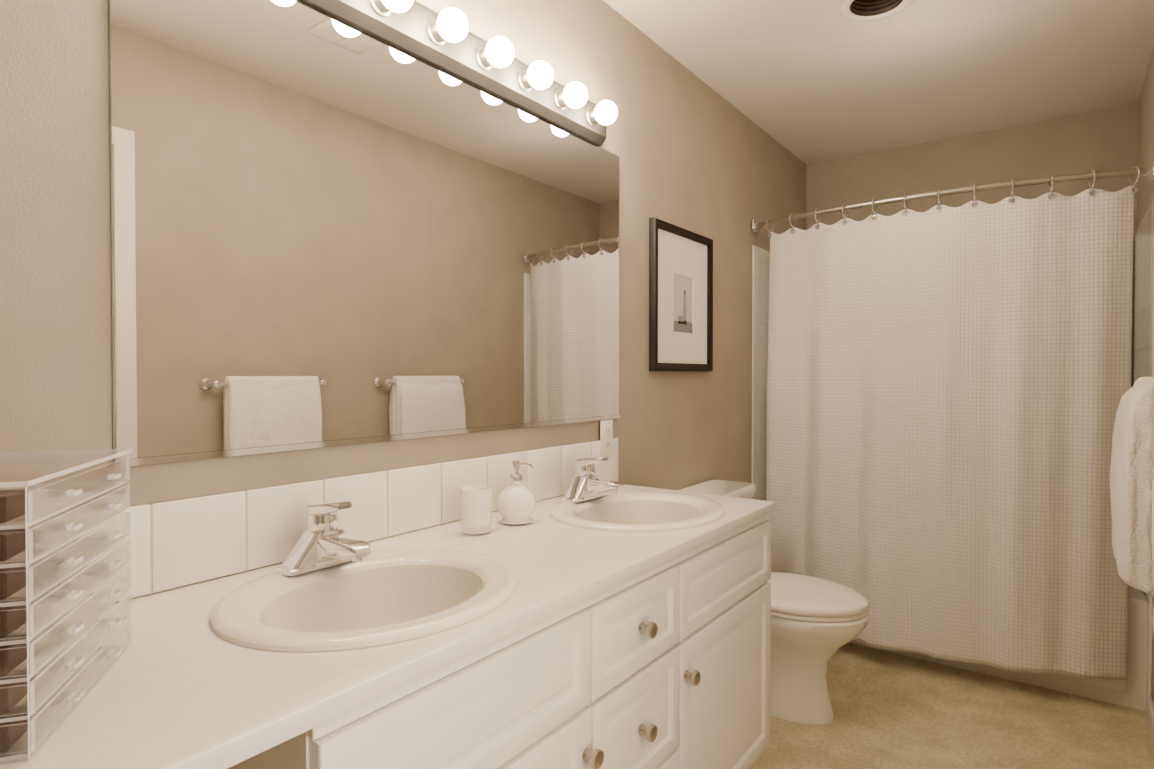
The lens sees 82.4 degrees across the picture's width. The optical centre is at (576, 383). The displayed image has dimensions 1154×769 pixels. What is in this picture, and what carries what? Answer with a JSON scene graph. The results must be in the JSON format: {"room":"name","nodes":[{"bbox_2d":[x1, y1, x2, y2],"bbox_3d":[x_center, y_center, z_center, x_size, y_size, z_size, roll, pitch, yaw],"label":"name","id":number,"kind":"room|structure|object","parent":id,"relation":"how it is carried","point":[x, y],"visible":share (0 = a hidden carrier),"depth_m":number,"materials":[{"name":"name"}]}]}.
{"room":"bathroom","nodes":[
{"label":"bathroom","id":0,"kind":"room"},
{"bbox_2d":[0,0,805,602],"bbox_3d":[-0.049,-0.026,2.066,0.100,2.440,4.710,1,1,37],"label":"wall","id":1,"kind":"structure","parent":0,"point":[694,152],"depth_m":1.73,"materials":[{"name":"paint"}]},
{"bbox_2d":[80,438,617,602],"bbox_3d":[-0.599,0.272,1.234,0.009,0.149,2.479,1,1,37],"label":"tile backsplash","id":2,"kind":"structure","parent":1,"relation":"attached to","point":[180,543],"depth_m":1.29,"materials":[{"name":"white tile"}]},
{"bbox_2d":[600,420,612,455],"bbox_3d":[0.098,0.178,2.161,0.007,0.114,0.070,1,1,37],"label":"electrical outlet plate","id":3,"kind":"object","parent":2,"relation":"attached to","point":[606,437],"visible":1,"depth_m":2.15,"materials":[{"name":"white plastic"}]},
{"bbox_2d":[109,0,619,465],"bbox_3d":[-0.297,-0.316,1.633,0.010,0.883,1.474,1,1,37],"label":"mirror","id":4,"kind":"object","parent":1,"relation":"attached to","point":[327,230],"visible":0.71,"depth_m":1.35,"materials":[{"name":"clear glass"}]},
{"bbox_2d":[301,0,617,145],"bbox_3d":[-0.259,-0.816,1.580,0.126,0.120,1.262,1,1,37],"label":"sconce","id":5,"kind":"object","parent":1,"relation":"attached to","point":[446,40],"visible":1,"depth_m":1.61,"materials":[{"name":"silver metal"}]},
{"bbox_2d":[649,217,712,370],"bbox_3d":[0.419,-0.325,2.585,0.027,0.555,0.489,1,1,37],"label":"picture frame","id":6,"kind":"object","parent":1,"relation":"attached to","point":[680,299],"visible":0.98,"depth_m":2.56,"materials":[{"name":"brown wood"}]},
{"bbox_2d":[752,245,769,500],"bbox_3d":[1.082,0.251,3.506,0.008,1.843,0.780,1,1,37],"label":"tiled wall","id":7,"kind":"structure","parent":1,"relation":"attached to","point":[760,257],"depth_m":3.25,"materials":[{"name":"white"}]},
{"bbox_2d":[752,161,1153,233],"bbox_3d":[1.413,-0.752,2.708,1.471,0.060,0.172,1,1,37],"label":"curtain rod","id":8,"kind":"object","parent":1,"relation":"attached to","point":[1144,172],"visible":0.94,"depth_m":2.54,"materials":[{"name":"silver metal"}]},
{"bbox_2d":[765,166,1139,679],"bbox_3d":[1.413,0.169,2.694,1.338,1.883,0.168,1,1,37],"label":"shower curtain","id":9,"kind":"object","parent":8,"relation":"hanging from","point":[948,387],"visible":0.88,"depth_m":2.57,"materials":[{"name":"white fabric"}]},
{"bbox_2d":[603,0,1153,164],"bbox_3d":[0.583,-1.289,1.581,1.673,0.100,4.710,1,1,37],"label":"ceiling","id":10,"kind":"structure","parent":0,"point":[807,82],"depth_m":2.57,"materials":[{"name":"beige paint"}]},
{"bbox_2d":[840,0,912,20],"bbox_3d":[0.980,-1.321,2.156,0.224,0.162,0.224,1,1,37],"label":"recessed light","id":11,"kind":"object","parent":10,"relation":"in","point":[862,10],"visible":1,"depth_m":2.22,"materials":[{"name":"white metal"}]},
{"bbox_2d":[750,643,1153,768],"bbox_3d":[0.583,1.250,1.615,1.673,0.100,4.710,1,1,37],"label":"floor","id":12,"kind":"structure","parent":0,"point":[894,711],"depth_m":2.29,"materials":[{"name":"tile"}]},
{"bbox_2d":[240,508,775,768],"bbox_3d":[-0.071,0.787,1.475,0.575,0.830,1.433,1,1,37],"label":"bathroom vanity","id":13,"kind":"object","parent":12,"relation":"on","point":[589,619],"depth_m":1.22,"materials":[{"name":"white wood"}]},
{"bbox_2d":[0,487,775,768],"bbox_3d":[-0.384,0.363,1.064,0.555,0.027,2.459,1,1,37],"label":"countertop","id":14,"kind":"structure","parent":13,"relation":"on","point":[179,696],"depth_m":0.79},
{"bbox_2d":[0,449,132,763],"bbox_3d":[-0.661,0.222,0.718,0.242,0.264,0.284,0,1,-17],"label":"organizer","id":15,"kind":"object","parent":14,"relation":"on","point":[56,661],"visible":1,"depth_m":0.69,"materials":[{"name":"plastic"}]},
{"bbox_2d":[268,501,379,575],"bbox_3d":[-0.434,0.274,1.197,0.153,0.121,0.164,1,1,37],"label":"faucet","id":16,"kind":"object","parent":14,"relation":"on","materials":[{"name":"silver metal"}]},
{"bbox_2d":[152,532,575,683],"bbox_3d":[-0.334,0.427,1.105,0.444,0.184,0.499,1,1,37],"label":"sink","id":17,"kind":"object","parent":14,"relation":"in","point":[317,625],"depth_m":1.13,"materials":[{"name":"white ceramic"}]},
{"bbox_2d":[460,485,491,534],"bbox_3d":[-0.233,0.292,1.522,0.074,0.101,0.074,1,1,37],"label":"cup","id":18,"kind":"object","parent":14,"relation":"on","point":[475,507],"visible":1,"depth_m":1.49,"materials":[{"name":"white ceramic"}]},
{"bbox_2d":[496,461,535,524],"bbox_3d":[-0.149,0.266,1.618,0.096,0.151,0.096,1,1,37],"label":"soap dispenser","id":19,"kind":"object","parent":14,"relation":"on","point":[516,503],"visible":1,"depth_m":1.59,"materials":[{"name":"white ceramic"}]},
{"bbox_2d":[556,456,627,499],"bbox_3d":[0.061,0.266,1.853,0.153,0.121,0.164,1,1,37],"label":"faucet","id":20,"kind":"object","parent":14,"relation":"on","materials":[{"name":"silver metal"}]},
{"bbox_2d":[529,485,755,543],"bbox_3d":[0.161,0.418,1.761,0.444,0.184,0.499,1,1,37],"label":"sink","id":21,"kind":"object","parent":14,"relation":"in","point":[647,513],"depth_m":1.83,"materials":[{"name":"white ceramic"}]},
{"bbox_2d":[678,480,868,724],"bbox_3d":[0.723,0.802,2.458,0.678,0.772,0.452,1,1,37],"label":"toilet","id":22,"kind":"object","parent":12,"relation":"on","point":[817,623],"visible":0.46,"depth_m":2.31,"materials":[{"name":"white ceramic"}]},
{"bbox_2d":[848,585,1147,710],"bbox_3d":[1.700,0.980,3.120,1.467,0.400,0.751,1,1,37],"label":"bathtub","id":23,"kind":"object","parent":12,"relation":"on","point":[1130,691],"visible":0.04,"depth_m":2.45,"materials":[{"name":"white ceramic"}]},
{"bbox_2d":[806,103,1137,385],"bbox_3d":[1.955,-0.044,3.450,1.473,2.440,0.100,1,1,37],"label":"wall","id":24,"kind":"structure","parent":0,"point":[1101,140],"depth_m":3.30,"materials":[{"name":"paint"}]},
{"bbox_2d":[1137,47,1153,702],"bbox_3d":[1.215,-0.013,1.130,0.100,2.440,4.710,1,1,37],"label":"wall","id":25,"kind":"structure","parent":0,"point":[1145,193],"depth_m":2.62,"materials":[{"name":"paint"}]},
{"bbox_2d":[1109,377,1153,594],"bbox_3d":[1.471,0.239,1.689,0.149,0.512,0.525,1,1,37],"label":"towel","id":26,"kind":"object","parent":25,"relation":"attached to","point":[1131,473],"visible":1,"depth_m":1.56,"materials":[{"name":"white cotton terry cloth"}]},
{"bbox_2d":[1130,199,1153,693],"bbox_3d":[2.259,0.263,2.635,0.008,1.843,0.780,1,1,37],"label":"tiled wall","id":27,"kind":"structure","parent":25,"relation":"attached to","point":[1143,358],"depth_m":2.54,"materials":[{"name":"white"}]},
{"bbox_2d":[1146,693,1153,749],"bbox_3d":[1.396,1.154,1.487,0.013,0.094,2.104,1,1,37],"label":"baseboard","id":28,"kind":"structure","parent":25,"relation":"attached to","point":[1150,711],"depth_m":2.18,"materials":[{"name":"white"}]},
{"bbox_2d":[1151,468,1153,633],"bbox_3d":[1.001,0.248,1.035,0.125,0.512,0.500,1,1,37],"label":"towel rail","id":29,"kind":"object","parent":25,"relation":"attached to","point":[1152,533],"visible":1,"depth_m":1.21,"materials":[{"name":"silver metal"}]}
]}

